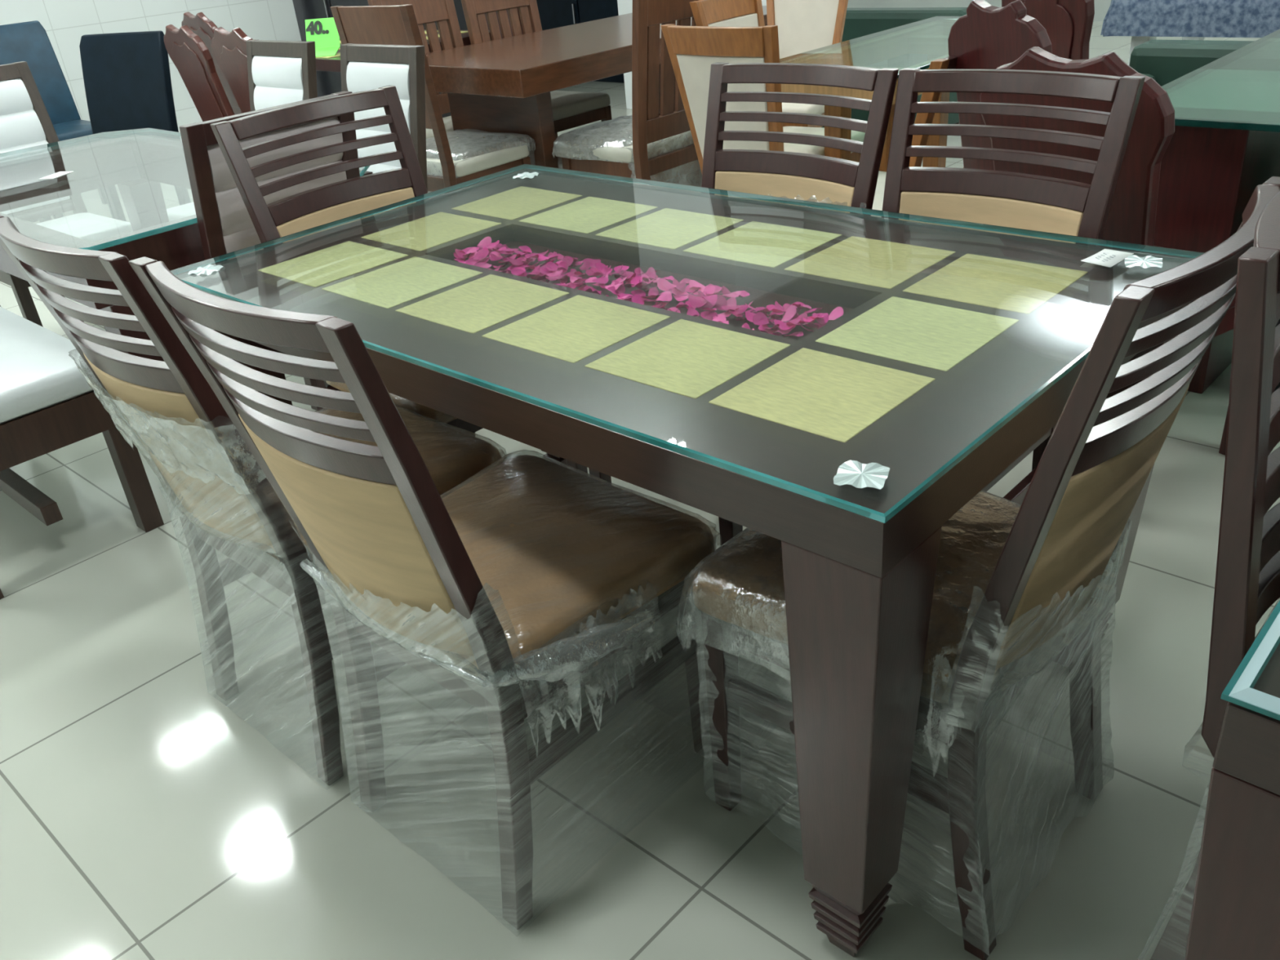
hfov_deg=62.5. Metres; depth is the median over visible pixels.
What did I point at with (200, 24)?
carved chair
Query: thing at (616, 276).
petal
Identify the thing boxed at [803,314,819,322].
petal
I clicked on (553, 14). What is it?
base cabinet
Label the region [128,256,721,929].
dining chair
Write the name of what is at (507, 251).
petal
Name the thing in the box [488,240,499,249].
petal
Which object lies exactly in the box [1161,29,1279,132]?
glass tabletop
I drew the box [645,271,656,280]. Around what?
petal
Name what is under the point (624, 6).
pillar
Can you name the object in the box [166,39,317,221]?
padded chair
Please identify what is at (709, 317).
petal
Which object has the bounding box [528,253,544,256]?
petal
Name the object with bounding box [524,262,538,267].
petal
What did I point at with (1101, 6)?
wall
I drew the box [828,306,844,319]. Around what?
petal
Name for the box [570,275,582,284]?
petal
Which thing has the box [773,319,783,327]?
petal
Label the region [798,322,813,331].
petal
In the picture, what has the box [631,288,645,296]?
petal
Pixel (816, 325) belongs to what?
petal
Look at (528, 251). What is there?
petal
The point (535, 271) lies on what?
petal
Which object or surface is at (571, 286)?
petal
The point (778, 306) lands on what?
petal
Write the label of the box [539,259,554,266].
petal
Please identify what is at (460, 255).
petal
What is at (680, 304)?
petal
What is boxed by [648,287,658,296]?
petal
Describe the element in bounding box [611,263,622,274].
petal
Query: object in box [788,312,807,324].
petal
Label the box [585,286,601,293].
petal
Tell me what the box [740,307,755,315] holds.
petal
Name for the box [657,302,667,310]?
petal
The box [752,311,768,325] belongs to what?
petal
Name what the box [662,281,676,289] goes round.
petal
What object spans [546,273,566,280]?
petal
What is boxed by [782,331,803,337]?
petal
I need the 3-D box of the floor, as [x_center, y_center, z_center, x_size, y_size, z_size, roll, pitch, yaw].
[-0.702,-1.567,5.795,16.000,0.100,13.400,20,38,38]
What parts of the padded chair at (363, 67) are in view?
post, rail, post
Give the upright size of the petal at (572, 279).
0.012 m
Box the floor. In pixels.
[0,21,1279,959]
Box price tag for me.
[38,171,72,179]
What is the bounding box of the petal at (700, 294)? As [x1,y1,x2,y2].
[688,292,703,301]
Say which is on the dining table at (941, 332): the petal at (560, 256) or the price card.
the petal at (560, 256)
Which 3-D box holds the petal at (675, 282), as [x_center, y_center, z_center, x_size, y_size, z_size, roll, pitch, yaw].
[0.063,-0.328,1.778,0.018,0.015,0.028,-6,29,-1]
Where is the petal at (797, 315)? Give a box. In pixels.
[791,311,799,319]
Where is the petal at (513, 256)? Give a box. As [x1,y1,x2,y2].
[510,253,520,258]
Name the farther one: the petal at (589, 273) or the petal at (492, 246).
the petal at (492, 246)
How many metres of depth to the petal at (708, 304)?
1.67 m
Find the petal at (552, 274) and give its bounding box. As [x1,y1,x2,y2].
[543,270,562,280]
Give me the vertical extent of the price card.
0.004 m
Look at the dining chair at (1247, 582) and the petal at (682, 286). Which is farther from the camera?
the petal at (682, 286)
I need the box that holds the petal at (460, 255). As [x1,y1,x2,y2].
[455,248,469,258]
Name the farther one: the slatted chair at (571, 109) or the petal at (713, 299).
the slatted chair at (571, 109)
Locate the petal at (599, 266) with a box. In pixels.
[595,262,611,271]
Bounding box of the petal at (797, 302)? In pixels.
[791,301,804,306]
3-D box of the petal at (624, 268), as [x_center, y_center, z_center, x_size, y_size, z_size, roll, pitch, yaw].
[-0.033,-0.380,1.894,0.028,0.007,0.021,0,29,11]
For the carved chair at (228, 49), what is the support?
on the floor
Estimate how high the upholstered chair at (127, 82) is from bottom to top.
0.950 m
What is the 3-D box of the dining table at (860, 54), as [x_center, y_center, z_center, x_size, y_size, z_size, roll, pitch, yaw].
[1.045,-1.267,4.064,0.560,0.760,1.360,20,38,38]
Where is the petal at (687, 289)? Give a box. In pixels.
[684,284,693,292]
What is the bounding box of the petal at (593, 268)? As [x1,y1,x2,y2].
[589,266,600,274]
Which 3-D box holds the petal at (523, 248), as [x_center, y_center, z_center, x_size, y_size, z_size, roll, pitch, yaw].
[-0.224,-0.447,2.044,0.022,0.013,0.027,4,30,16]
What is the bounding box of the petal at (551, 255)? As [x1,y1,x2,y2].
[546,252,558,261]
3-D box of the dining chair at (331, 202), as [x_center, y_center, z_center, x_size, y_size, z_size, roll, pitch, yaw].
[-0.505,-0.338,2.428,0.610,0.985,0.476,20,38,38]
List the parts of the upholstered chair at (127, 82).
leg, seat, leg, backrest, leg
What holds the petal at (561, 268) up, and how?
on the dining table at (941, 332)
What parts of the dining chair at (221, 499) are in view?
rail, post, rail, panel, post, seat frame, seat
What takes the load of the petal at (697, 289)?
on the dining table at (941, 332)
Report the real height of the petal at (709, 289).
0.010 m
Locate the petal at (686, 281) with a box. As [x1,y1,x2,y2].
[679,278,690,284]
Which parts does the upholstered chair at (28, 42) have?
backrest, leg, seat, leg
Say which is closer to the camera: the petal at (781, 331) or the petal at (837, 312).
the petal at (781, 331)
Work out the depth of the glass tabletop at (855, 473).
1.50 m
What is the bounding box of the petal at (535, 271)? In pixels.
[528,265,540,275]
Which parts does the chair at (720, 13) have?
post, rail, panel, post, seat, seat frame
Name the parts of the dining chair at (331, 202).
post, rail, rail, panel, seat, seat frame, post, leg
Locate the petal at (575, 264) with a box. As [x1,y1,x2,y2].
[571,262,582,266]
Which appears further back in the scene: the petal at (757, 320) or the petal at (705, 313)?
the petal at (705, 313)
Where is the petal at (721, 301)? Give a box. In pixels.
[714,294,727,310]
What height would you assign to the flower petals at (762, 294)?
0.030 m
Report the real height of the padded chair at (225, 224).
0.972 m
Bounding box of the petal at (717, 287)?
[709,284,721,290]
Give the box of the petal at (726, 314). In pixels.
[719,307,738,316]
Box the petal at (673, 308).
[666,306,680,313]
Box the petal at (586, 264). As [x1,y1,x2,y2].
[579,261,590,270]
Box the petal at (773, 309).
[771,308,785,313]
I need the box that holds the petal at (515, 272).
[511,269,527,276]
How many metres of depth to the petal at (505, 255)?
2.02 m
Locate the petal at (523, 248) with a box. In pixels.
[518,245,530,253]
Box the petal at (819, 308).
[804,307,822,313]
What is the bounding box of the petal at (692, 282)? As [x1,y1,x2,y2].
[688,280,705,295]
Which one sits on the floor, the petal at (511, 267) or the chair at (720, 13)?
the chair at (720, 13)
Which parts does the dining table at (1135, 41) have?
leg, leg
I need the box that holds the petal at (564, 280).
[557,274,568,284]
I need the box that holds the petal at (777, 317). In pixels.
[766,313,782,319]
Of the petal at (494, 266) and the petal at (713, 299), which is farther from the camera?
the petal at (494, 266)
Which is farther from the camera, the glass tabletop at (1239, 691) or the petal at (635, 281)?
the petal at (635, 281)
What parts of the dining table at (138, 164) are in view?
leg, leg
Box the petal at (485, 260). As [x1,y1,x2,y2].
[475,256,490,262]
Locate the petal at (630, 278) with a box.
[624,276,634,284]
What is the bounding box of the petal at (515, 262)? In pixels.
[507,257,524,265]
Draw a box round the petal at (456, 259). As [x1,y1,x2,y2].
[453,251,466,261]
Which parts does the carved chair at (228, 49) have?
raised panel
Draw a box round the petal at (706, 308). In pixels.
[702,307,716,311]
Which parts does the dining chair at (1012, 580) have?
leg, seat, seat frame, post, panel, rail, post, rail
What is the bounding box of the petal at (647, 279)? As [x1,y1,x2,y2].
[637,276,648,289]
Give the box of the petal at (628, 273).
[617,268,633,278]
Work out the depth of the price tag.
3.10 m
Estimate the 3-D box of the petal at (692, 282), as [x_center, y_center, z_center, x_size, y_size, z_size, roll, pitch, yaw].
[0.095,-0.320,1.750,0.023,0.018,0.035,-25,34,-31]
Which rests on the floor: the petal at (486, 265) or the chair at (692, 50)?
the chair at (692, 50)
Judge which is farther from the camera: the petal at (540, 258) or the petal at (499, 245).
the petal at (499, 245)
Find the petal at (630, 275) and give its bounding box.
[625,273,639,282]
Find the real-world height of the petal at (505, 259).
0.010 m
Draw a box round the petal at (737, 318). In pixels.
[735,315,746,320]
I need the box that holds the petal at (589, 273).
[585,269,599,275]
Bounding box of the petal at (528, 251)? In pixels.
[521,248,532,253]
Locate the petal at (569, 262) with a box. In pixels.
[562,255,573,266]
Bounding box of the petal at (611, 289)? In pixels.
[607,285,620,297]
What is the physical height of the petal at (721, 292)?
0.011 m
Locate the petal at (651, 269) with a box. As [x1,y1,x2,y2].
[644,266,656,276]
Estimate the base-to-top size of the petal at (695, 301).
0.014 m
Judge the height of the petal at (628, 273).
0.017 m
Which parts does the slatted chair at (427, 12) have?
post, rail, seat, rail, post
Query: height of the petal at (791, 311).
0.017 m
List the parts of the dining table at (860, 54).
leg, table frame, leg, leg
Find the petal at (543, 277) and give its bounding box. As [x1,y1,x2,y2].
[537,274,548,279]
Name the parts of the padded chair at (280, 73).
seat, post, rail, post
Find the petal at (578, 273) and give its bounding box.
[573,271,585,275]
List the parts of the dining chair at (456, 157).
post, post, seat frame, seat, leg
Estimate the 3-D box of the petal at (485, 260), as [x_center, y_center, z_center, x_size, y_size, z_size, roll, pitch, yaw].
[-0.295,-0.414,1.991,0.028,0.011,0.017,-15,30,-17]
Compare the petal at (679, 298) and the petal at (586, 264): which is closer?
the petal at (679, 298)
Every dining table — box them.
[0,134,373,361]
[176,168,1195,957]
[315,29,500,71]
[426,5,767,183]
[781,35,949,171]
[1128,35,1204,65]
[1154,68,1279,393]
[1184,643,1279,959]
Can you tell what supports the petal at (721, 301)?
on the petal at (731, 301)
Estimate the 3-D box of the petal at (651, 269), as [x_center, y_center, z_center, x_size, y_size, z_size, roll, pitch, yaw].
[0.017,-0.356,1.826,0.023,0.016,0.030,7,31,21]
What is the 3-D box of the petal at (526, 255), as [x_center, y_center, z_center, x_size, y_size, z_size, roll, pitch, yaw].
[-0.201,-0.413,1.952,0.024,0.013,0.026,-15,30,-16]
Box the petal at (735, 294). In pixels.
[720,290,741,297]
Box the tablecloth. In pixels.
[1100,0,1279,38]
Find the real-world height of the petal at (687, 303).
0.014 m
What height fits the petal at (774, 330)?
0.010 m
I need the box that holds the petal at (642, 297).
[638,293,656,302]
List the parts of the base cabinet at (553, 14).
door, handle, door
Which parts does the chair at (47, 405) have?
leg, seat rail, leg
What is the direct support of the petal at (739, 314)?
on the petal at (737, 318)
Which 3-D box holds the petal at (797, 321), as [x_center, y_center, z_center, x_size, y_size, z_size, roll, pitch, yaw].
[0.219,-0.230,1.554,0.034,0.014,0.023,8,32,23]
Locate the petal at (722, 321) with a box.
[712,320,728,324]
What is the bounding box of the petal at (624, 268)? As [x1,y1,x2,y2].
[613,265,629,271]
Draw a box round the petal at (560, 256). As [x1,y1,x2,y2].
[556,253,564,259]
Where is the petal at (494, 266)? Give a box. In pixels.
[492,262,507,268]
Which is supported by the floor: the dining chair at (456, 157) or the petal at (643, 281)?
the dining chair at (456, 157)
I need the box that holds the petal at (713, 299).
[702,294,717,304]
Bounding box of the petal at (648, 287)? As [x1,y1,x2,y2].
[645,284,656,290]
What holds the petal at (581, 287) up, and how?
on the dining table at (941, 332)
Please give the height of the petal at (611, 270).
0.014 m
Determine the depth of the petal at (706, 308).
1.62 m
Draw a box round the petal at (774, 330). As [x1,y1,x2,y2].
[772,328,782,335]
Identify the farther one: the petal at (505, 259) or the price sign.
the price sign
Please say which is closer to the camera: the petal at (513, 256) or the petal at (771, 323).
the petal at (771, 323)
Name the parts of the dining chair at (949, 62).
seat, post, rail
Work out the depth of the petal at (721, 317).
1.62 m
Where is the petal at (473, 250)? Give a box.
[462,247,476,256]
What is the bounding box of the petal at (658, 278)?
[641,277,660,289]
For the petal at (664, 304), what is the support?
in the dining table at (941, 332)
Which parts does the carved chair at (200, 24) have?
raised panel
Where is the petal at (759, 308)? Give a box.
[755,306,770,312]
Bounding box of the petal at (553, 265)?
[546,262,557,271]
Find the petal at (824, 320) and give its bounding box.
[812,312,828,324]
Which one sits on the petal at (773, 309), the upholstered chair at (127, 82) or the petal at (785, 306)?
the petal at (785, 306)
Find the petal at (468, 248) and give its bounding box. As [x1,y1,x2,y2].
[465,246,479,250]
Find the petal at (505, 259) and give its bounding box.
[502,254,513,261]
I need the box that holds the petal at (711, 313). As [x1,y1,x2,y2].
[707,312,718,316]
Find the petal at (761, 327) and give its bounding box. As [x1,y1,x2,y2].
[758,324,773,333]
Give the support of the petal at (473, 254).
on the dining table at (941, 332)
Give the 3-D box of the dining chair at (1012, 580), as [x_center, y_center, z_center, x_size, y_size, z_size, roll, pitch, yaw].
[0.430,0.097,1.482,0.637,0.985,0.522,20,38,38]
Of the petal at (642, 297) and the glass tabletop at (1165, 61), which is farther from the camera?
the glass tabletop at (1165, 61)
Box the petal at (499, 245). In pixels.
[494,243,502,249]
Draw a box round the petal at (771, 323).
[767,318,775,325]
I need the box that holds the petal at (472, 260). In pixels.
[465,256,481,263]
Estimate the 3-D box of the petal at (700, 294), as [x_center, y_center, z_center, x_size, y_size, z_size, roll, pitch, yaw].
[0.091,-0.295,1.705,0.026,0.015,0.022,4,30,16]
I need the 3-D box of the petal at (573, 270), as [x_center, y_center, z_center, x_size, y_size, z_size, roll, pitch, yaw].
[-0.112,-0.370,1.885,0.027,0.014,0.018,18,37,36]
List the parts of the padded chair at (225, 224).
post, rail, leg, post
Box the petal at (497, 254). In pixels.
[489,251,502,257]
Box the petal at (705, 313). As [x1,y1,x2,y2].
[700,310,715,318]
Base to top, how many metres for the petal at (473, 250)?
0.011 m
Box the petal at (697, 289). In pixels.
[678,288,698,295]
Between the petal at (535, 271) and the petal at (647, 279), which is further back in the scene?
the petal at (535, 271)
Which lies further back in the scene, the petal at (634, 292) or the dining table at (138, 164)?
the dining table at (138, 164)
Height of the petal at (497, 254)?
0.009 m
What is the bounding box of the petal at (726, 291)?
[721,285,731,297]
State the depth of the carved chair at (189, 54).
4.79 m
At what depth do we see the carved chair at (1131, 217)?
2.10 m
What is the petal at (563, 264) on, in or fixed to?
on the dining table at (941, 332)
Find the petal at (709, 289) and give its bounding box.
[702,285,715,296]
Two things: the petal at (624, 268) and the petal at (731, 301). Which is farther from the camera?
the petal at (624, 268)
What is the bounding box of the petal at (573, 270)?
[569,268,582,275]
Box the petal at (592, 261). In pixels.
[582,257,600,266]
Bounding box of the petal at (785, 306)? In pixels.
[782,303,797,313]
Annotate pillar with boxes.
[617,0,766,108]
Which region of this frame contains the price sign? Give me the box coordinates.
[305,17,340,57]
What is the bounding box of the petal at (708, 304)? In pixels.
[696,301,714,310]
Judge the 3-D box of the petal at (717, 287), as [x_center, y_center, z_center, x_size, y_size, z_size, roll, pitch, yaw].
[0.129,-0.318,1.745,0.024,0.010,0.026,-16,31,-19]
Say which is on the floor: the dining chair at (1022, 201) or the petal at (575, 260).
the dining chair at (1022, 201)
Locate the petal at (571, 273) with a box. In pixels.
[564,271,573,277]
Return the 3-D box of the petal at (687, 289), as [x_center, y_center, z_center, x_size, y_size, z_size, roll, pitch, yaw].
[0.084,-0.319,1.752,0.028,0.008,0.022,-22,33,-27]
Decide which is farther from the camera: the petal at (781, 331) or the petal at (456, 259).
the petal at (456, 259)
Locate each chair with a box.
[0,20,107,222]
[0,61,133,327]
[0,215,505,785]
[0,306,164,599]
[38,31,191,222]
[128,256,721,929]
[164,24,235,121]
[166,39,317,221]
[179,91,359,411]
[181,11,242,115]
[209,85,587,475]
[210,26,253,113]
[330,4,535,198]
[340,43,427,191]
[367,0,463,138]
[461,0,611,138]
[551,0,702,192]
[588,62,898,546]
[660,23,783,173]
[675,176,1279,959]
[689,0,865,162]
[766,0,848,127]
[871,56,964,217]
[881,67,1145,504]
[947,0,1052,170]
[979,46,1235,455]
[1001,0,1094,59]
[1137,191,1279,959]
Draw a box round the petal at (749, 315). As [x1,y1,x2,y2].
[745,311,762,322]
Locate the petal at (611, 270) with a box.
[600,268,612,277]
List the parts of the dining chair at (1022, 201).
post, panel, rail, seat frame, rail, post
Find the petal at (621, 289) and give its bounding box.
[614,284,625,293]
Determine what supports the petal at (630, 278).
on the petal
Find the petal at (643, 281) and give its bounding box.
[639,279,650,286]
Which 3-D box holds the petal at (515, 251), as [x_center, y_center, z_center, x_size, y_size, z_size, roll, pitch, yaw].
[-0.226,-0.433,1.999,0.019,0.011,0.030,13,34,30]
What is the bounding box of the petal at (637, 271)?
[634,267,644,274]
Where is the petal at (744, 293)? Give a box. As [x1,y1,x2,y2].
[738,290,749,297]
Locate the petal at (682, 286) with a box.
[674,281,685,292]
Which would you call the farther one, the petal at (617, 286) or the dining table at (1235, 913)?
the petal at (617, 286)
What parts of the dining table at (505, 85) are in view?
leg, leg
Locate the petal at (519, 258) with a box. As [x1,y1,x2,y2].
[514,257,527,267]
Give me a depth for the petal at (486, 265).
1.97 m
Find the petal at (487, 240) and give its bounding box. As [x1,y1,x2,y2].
[477,236,491,247]
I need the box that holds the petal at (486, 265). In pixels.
[474,262,492,268]
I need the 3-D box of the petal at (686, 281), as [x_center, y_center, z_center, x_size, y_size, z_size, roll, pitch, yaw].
[0.078,-0.337,1.796,0.023,0.008,0.036,0,29,9]
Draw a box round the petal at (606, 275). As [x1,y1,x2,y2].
[592,274,608,285]
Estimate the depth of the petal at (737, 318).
1.60 m
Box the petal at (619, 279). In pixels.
[610,277,623,285]
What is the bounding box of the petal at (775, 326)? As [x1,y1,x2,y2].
[764,324,779,328]
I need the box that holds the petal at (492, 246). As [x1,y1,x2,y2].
[486,244,497,248]
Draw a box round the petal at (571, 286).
[561,280,577,288]
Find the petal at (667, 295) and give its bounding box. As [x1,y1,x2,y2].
[656,291,671,301]
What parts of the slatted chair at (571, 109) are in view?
post, rail, post, seat frame, seat, leg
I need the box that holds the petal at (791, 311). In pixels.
[781,305,796,321]
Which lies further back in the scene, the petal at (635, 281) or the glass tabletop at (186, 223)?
the glass tabletop at (186, 223)
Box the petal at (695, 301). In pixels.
[688,293,706,307]
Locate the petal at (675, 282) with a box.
[672,279,679,285]
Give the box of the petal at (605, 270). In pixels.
[601,267,612,275]
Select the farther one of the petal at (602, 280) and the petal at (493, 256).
the petal at (493, 256)
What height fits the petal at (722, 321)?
0.012 m
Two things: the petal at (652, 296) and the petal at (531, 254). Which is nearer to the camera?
the petal at (652, 296)
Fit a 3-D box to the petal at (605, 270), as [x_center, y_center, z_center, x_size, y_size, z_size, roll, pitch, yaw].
[-0.058,-0.363,1.843,0.018,0.011,0.028,-11,29,-10]
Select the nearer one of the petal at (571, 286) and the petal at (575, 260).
the petal at (571, 286)
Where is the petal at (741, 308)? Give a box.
[726,305,747,314]
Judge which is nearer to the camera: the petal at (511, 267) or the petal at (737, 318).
the petal at (737, 318)
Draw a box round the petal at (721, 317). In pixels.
[711,314,726,322]
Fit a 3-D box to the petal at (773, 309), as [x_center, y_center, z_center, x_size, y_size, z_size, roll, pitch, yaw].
[0.217,-0.259,1.612,0.032,0.013,0.021,-4,29,3]
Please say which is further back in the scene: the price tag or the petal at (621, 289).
the price tag
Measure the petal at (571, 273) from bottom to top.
0.013 m
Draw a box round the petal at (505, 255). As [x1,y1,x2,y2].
[502,253,512,257]
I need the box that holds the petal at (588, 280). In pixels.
[581,276,596,284]
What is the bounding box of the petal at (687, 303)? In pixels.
[684,301,696,309]
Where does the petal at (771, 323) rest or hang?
on the petal
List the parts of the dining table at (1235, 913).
leg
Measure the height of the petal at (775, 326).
0.014 m
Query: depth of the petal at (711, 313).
1.63 m
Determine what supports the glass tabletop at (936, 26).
on the dining table at (860, 54)
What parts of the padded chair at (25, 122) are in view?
rail, seat frame, leg, rail, post, seat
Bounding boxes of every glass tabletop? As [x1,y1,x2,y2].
[0,128,369,250]
[170,164,1204,523]
[779,16,960,78]
[822,7,967,128]
[1128,39,1279,86]
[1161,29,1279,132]
[1220,600,1279,720]
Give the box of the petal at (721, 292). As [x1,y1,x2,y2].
[706,291,723,294]
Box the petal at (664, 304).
[655,302,669,307]
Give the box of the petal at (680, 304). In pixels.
[675,302,688,308]
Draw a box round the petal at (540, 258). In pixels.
[537,254,549,261]
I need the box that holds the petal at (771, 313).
[767,311,783,315]
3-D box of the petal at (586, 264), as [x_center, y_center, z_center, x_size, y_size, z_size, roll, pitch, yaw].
[-0.099,-0.380,1.874,0.018,0.011,0.028,4,30,16]
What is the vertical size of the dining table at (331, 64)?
0.778 m
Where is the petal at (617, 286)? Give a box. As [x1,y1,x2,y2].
[604,283,622,289]
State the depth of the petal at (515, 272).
1.89 m
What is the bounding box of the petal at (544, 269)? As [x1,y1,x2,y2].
[539,264,553,274]
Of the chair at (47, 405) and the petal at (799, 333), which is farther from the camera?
the chair at (47, 405)
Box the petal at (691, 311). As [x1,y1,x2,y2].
[686,306,699,316]
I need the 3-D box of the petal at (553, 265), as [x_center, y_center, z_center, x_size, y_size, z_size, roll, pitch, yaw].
[-0.158,-0.380,1.877,0.019,0.011,0.028,3,30,15]
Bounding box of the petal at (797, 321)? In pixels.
[777,319,799,329]
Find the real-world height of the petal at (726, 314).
0.017 m
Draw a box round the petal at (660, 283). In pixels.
[657,278,670,291]
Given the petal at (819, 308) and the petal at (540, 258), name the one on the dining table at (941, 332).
the petal at (819, 308)
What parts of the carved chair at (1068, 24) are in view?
raised panel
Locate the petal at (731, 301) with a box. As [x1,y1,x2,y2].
[724,297,736,310]
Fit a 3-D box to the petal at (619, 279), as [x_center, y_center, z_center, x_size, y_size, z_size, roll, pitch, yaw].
[-0.037,-0.330,1.786,0.021,0.016,0.035,4,30,17]
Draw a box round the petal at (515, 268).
[513,266,525,274]
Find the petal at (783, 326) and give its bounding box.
[779,322,795,330]
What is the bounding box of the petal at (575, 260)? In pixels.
[572,257,582,262]
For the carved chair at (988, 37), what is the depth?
2.71 m
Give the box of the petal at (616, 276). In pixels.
[613,271,626,278]
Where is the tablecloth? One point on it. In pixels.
(1137, 18)
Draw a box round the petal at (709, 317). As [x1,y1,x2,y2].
[704,315,713,319]
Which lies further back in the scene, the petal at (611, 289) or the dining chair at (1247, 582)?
the petal at (611, 289)
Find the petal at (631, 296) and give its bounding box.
[623,295,632,302]
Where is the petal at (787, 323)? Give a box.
[786,322,808,325]
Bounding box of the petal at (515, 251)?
[514,250,527,254]
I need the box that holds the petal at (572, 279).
[569,275,586,284]
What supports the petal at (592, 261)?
on the dining table at (941, 332)
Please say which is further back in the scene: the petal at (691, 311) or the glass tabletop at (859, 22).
the glass tabletop at (859, 22)
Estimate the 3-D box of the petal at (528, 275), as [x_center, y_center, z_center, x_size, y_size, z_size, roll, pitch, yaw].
[-0.188,-0.372,1.906,0.022,0.014,0.037,21,39,39]
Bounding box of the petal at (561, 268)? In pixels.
[556,266,567,273]
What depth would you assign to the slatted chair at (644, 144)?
4.19 m
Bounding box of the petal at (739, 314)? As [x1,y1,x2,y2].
[728,311,744,319]
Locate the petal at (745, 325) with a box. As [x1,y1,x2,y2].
[742,323,750,328]
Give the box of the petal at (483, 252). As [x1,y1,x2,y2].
[472,247,488,259]
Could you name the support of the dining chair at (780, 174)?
on the floor
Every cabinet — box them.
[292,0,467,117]
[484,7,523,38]
[536,0,624,83]
[1272,319,1279,392]
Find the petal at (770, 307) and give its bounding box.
[765,304,776,311]
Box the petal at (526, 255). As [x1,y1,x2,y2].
[524,253,538,257]
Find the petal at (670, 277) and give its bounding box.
[662,275,674,280]
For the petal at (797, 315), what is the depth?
1.61 m
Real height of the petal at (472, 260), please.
0.010 m
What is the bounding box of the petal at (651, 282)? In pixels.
[635,281,653,287]
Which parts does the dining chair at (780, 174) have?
leg, post, leg, panel, rail, rail, post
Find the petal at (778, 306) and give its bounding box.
[774,301,784,311]
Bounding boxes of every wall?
[0,0,301,141]
[847,0,1111,21]
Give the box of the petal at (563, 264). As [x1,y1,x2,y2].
[557,261,568,270]
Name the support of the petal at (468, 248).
on the dining table at (941, 332)
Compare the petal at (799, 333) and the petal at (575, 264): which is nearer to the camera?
the petal at (799, 333)
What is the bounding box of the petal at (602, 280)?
[591,276,608,284]
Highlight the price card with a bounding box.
[1080,248,1133,267]
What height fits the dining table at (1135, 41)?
0.770 m
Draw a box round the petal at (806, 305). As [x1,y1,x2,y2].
[797,304,811,309]
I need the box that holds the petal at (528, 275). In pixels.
[526,274,534,277]
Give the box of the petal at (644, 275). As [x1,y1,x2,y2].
[641,274,648,279]
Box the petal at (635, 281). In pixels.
[630,275,642,287]
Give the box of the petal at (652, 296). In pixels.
[640,294,656,298]
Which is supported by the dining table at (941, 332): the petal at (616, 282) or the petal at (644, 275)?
the petal at (616, 282)
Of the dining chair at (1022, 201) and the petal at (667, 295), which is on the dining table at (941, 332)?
the petal at (667, 295)
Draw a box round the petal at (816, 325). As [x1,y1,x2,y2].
[805,322,820,328]
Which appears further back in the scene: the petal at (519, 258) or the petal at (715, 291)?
the petal at (519, 258)
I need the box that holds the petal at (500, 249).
[492,246,506,251]
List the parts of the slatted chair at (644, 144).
leg, seat frame, post, seat, rail, rail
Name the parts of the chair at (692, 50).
post, rail, panel, post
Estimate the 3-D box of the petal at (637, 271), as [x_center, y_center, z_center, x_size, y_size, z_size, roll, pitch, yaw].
[0.000,-0.363,1.855,0.017,0.012,0.030,-12,30,-11]
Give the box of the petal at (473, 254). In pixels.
[468,250,477,258]
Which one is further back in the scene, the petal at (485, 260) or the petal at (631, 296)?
the petal at (485, 260)
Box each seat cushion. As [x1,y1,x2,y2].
[0,306,102,424]
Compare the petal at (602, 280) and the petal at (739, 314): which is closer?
the petal at (739, 314)
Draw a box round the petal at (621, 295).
[617,293,633,298]
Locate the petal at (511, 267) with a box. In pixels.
[506,264,514,270]
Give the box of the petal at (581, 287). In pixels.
[577,284,587,290]
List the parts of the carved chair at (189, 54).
raised panel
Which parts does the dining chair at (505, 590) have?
rail, post, rail, panel, post, seat frame, seat, leg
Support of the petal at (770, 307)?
on the dining table at (941, 332)
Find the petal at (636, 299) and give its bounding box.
[631,294,644,304]
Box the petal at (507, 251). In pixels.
[495,248,511,253]
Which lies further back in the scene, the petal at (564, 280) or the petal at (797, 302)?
the petal at (564, 280)
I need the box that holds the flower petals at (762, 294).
[457,240,853,340]
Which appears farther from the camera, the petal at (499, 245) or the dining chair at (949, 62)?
the dining chair at (949, 62)
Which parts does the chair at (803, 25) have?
post, seat, seat frame, leg, panel, post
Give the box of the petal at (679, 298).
[671,287,688,301]
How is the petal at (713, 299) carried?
on the dining table at (941, 332)
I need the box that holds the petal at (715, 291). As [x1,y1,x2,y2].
[710,288,723,295]
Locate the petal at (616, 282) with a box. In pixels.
[611,280,623,284]
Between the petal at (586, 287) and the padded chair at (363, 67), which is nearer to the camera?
the petal at (586, 287)
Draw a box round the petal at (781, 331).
[772,329,789,333]
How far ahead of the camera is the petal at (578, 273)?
1.85 m
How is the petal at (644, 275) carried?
on the petal at (647, 279)
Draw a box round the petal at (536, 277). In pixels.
[531,275,541,279]
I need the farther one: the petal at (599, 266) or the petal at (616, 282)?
the petal at (599, 266)
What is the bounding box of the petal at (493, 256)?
[489,252,504,260]

